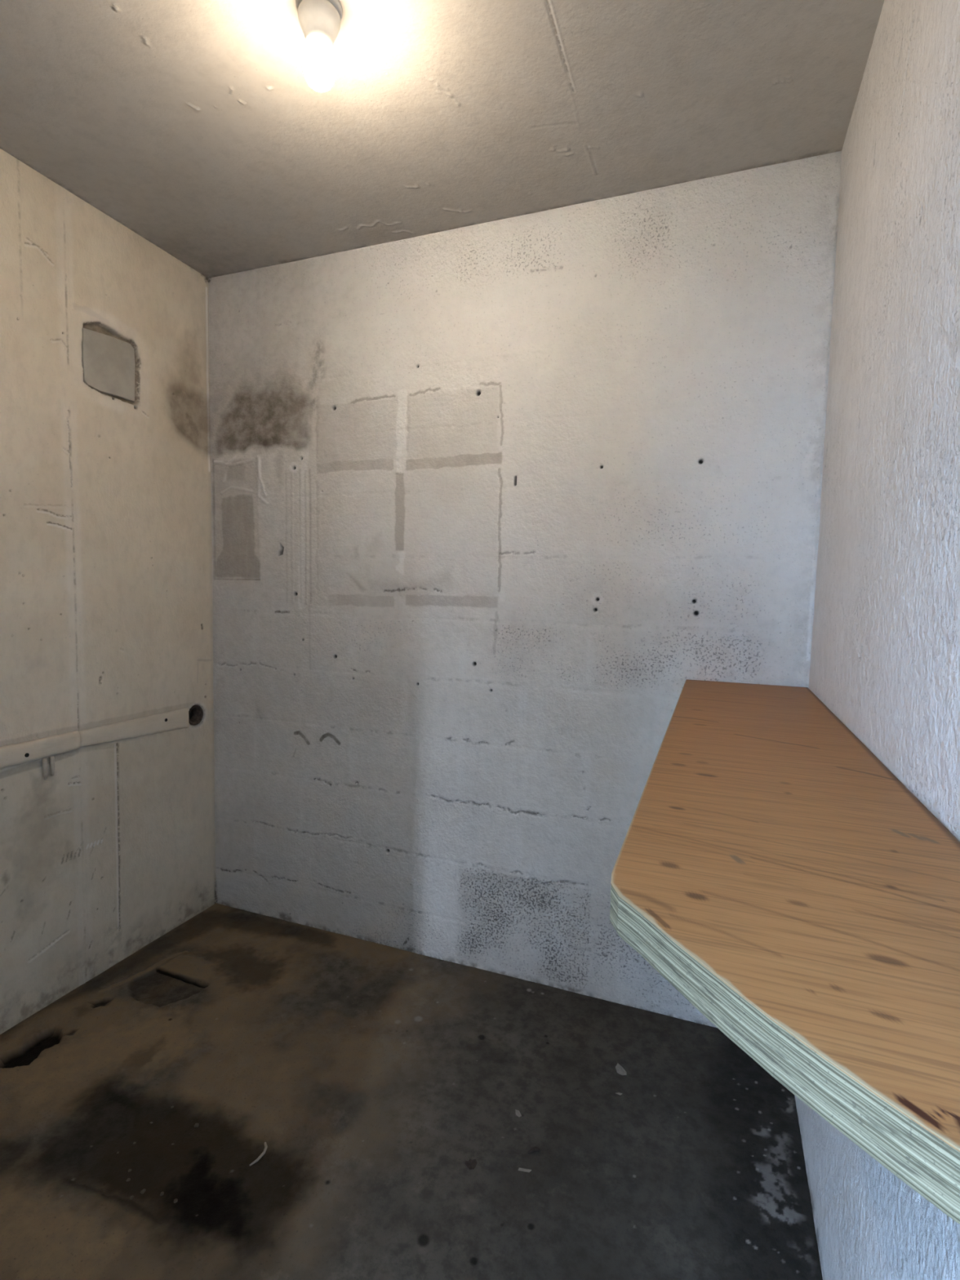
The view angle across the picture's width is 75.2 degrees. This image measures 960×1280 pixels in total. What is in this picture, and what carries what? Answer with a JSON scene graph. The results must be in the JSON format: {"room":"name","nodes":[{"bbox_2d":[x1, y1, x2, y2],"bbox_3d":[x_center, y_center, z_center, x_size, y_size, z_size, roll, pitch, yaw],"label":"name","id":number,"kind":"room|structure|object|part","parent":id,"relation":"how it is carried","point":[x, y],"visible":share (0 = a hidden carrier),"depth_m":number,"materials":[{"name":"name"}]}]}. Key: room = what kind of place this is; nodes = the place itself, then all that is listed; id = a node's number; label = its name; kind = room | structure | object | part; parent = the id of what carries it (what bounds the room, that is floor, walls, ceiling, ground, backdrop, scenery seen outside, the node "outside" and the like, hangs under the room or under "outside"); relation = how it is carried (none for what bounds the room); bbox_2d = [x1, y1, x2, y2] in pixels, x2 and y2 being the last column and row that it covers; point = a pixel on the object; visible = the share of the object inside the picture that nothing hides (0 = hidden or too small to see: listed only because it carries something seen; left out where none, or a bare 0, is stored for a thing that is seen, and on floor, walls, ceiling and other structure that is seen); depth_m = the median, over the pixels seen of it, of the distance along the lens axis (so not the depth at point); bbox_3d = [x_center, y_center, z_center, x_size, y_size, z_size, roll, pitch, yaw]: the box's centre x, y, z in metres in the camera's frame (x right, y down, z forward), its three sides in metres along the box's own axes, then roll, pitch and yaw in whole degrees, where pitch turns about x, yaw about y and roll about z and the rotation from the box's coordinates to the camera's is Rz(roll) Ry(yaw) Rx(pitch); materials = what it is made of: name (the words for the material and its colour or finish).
{"room":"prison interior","nodes":[
{"label":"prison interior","id":0,"kind":"room"},
{"bbox_2d":[0,148,216,1034],"bbox_3d":[-1.458,-0.078,1.451,0.124,2.460,2.150,3,5,21],"label":"wall","id":1,"kind":"structure","parent":0,"point":[106,544],"depth_m":1.95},
{"bbox_2d":[0,730,79,779],"bbox_3d":[-1.363,0.364,1.571,0.023,0.124,0.744,3,5,21],"label":"batten","id":2,"kind":"object","parent":1,"relation":"attached to","point":[18,753],"visible":1,"depth_m":1.81,"materials":[{"name":"beige wood"}]},
{"bbox_2d":[81,327,134,401],"bbox_3d":[-1.178,-0.871,1.976,0.021,0.184,0.183,3,5,21],"label":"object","id":3,"kind":"object","parent":1,"relation":"attached to","point":[108,362],"visible":0.86,"depth_m":1.97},
{"bbox_2d":[78,707,188,746],"bbox_3d":[-1.159,0.303,2.119,0.012,0.077,0.425,3,5,21],"label":"batten","id":4,"kind":"object","parent":1,"relation":"attached to","point":[176,719],"visible":1,"depth_m":2.11,"materials":[{"name":"beige wood"}]},
{"bbox_2d":[188,705,203,724],"bbox_3d":[-1.095,0.284,2.366,0.049,0.075,0.075,3,5,21],"label":"pipe sleeve","id":5,"kind":"object","parent":1,"relation":"attached to","point":[197,713],"visible":0.67,"depth_m":2.38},
{"bbox_2d":[0,902,822,1279],"bbox_3d":[-0.467,1.226,1.163,2.122,0.125,2.150,3,5,21],"label":"floor","id":6,"kind":"structure","parent":0,"point":[369,1073],"depth_m":1.46,"materials":[{"name":"concrete"}]},
{"bbox_2d":[249,1142,267,1165],"bbox_3d":[-0.488,1.144,1.388,0.017,0.006,0.059,2,5,15],"label":"strip","id":7,"kind":"object","parent":6,"relation":"on","point":[260,1157],"visible":1,"depth_m":1.38,"materials":[{"name":"grey"}]},
{"bbox_2d":[464,1158,477,1169],"bbox_3d":[-0.019,1.156,1.379,0.024,0.007,0.025,5,6,40],"label":"dry leaf","id":8,"kind":"object","parent":6,"relation":"on","point":[471,1164],"visible":1,"depth_m":1.38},
{"bbox_2d":[515,1109,521,1116],"bbox_3d":[0.092,1.150,1.516,0.011,0.003,0.023,0,5,-18],"label":"flake","id":9,"kind":"object","parent":6,"relation":"on","point":[517,1113],"visible":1,"depth_m":1.52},
{"bbox_2d":[518,1167,531,1172],"bbox_3d":[0.098,1.162,1.367,0.029,0.003,0.006,2,4,6],"label":"wood splinter","id":10,"kind":"object","parent":6,"relation":"on","point":[519,1168],"visible":1,"depth_m":1.37,"materials":[{"name":"paint"}]},
{"bbox_2d":[527,1146,540,1153],"bbox_3d":[0.123,1.156,1.414,0.030,0.010,0.012,1,4,-9],"label":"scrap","id":11,"kind":"object","parent":6,"relation":"on","point":[535,1148],"visible":1,"depth_m":1.41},
{"bbox_2d":[615,1063,626,1075],"bbox_3d":[0.375,1.143,1.658,0.024,0.007,0.042,0,5,-12],"label":"flake","id":12,"kind":"object","parent":6,"relation":"on","point":[620,1069],"visible":1,"depth_m":1.66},
{"bbox_2d":[0,0,884,278],"bbox_3d":[-0.414,-1.271,0.969,2.122,0.104,2.150,3,5,21],"label":"ceiling","id":13,"kind":"structure","parent":0,"point":[198,127],"depth_m":1.46,"materials":[{"name":"white paint"}]},
{"bbox_2d":[296,0,342,92],"bbox_3d":[-0.316,-1.168,1.228,0.088,0.153,0.088,3,5,21],"label":"ceiling lamp","id":14,"kind":"object","parent":13,"relation":"attached to","point":[319,20],"visible":1,"depth_m":1.21,"materials":[{"name":"white glass"}]},
{"bbox_3d":[-0.317,-1.141,1.230,0.064,0.099,0.064,3,5,21],"label":"light bulb","id":15,"kind":"part","parent":14,"relation":"part of","materials":[{"name":"white glass"}]},
{"bbox_2d":[208,151,841,1027],"bbox_3d":[-0.048,-0.099,2.093,2.122,2.460,0.126,3,5,21],"label":"wall","id":16,"kind":"structure","parent":0,"point":[487,498],"depth_m":1.98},
{"bbox_2d":[794,0,959,1279],"bbox_3d":[0.578,0.024,0.681,0.122,2.460,2.150,3,5,21],"label":"wall","id":17,"kind":"structure","parent":0,"point":[885,653],"depth_m":0.94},
{"bbox_2d":[609,679,959,1224],"bbox_3d":[0.448,0.191,0.978,0.312,0.034,1.639,3,5,21],"label":"countertop","id":18,"kind":"structure","parent":17,"relation":"attached to","point":[770,867],"depth_m":0.48,"materials":[{"name":"brown wood"}]}
]}

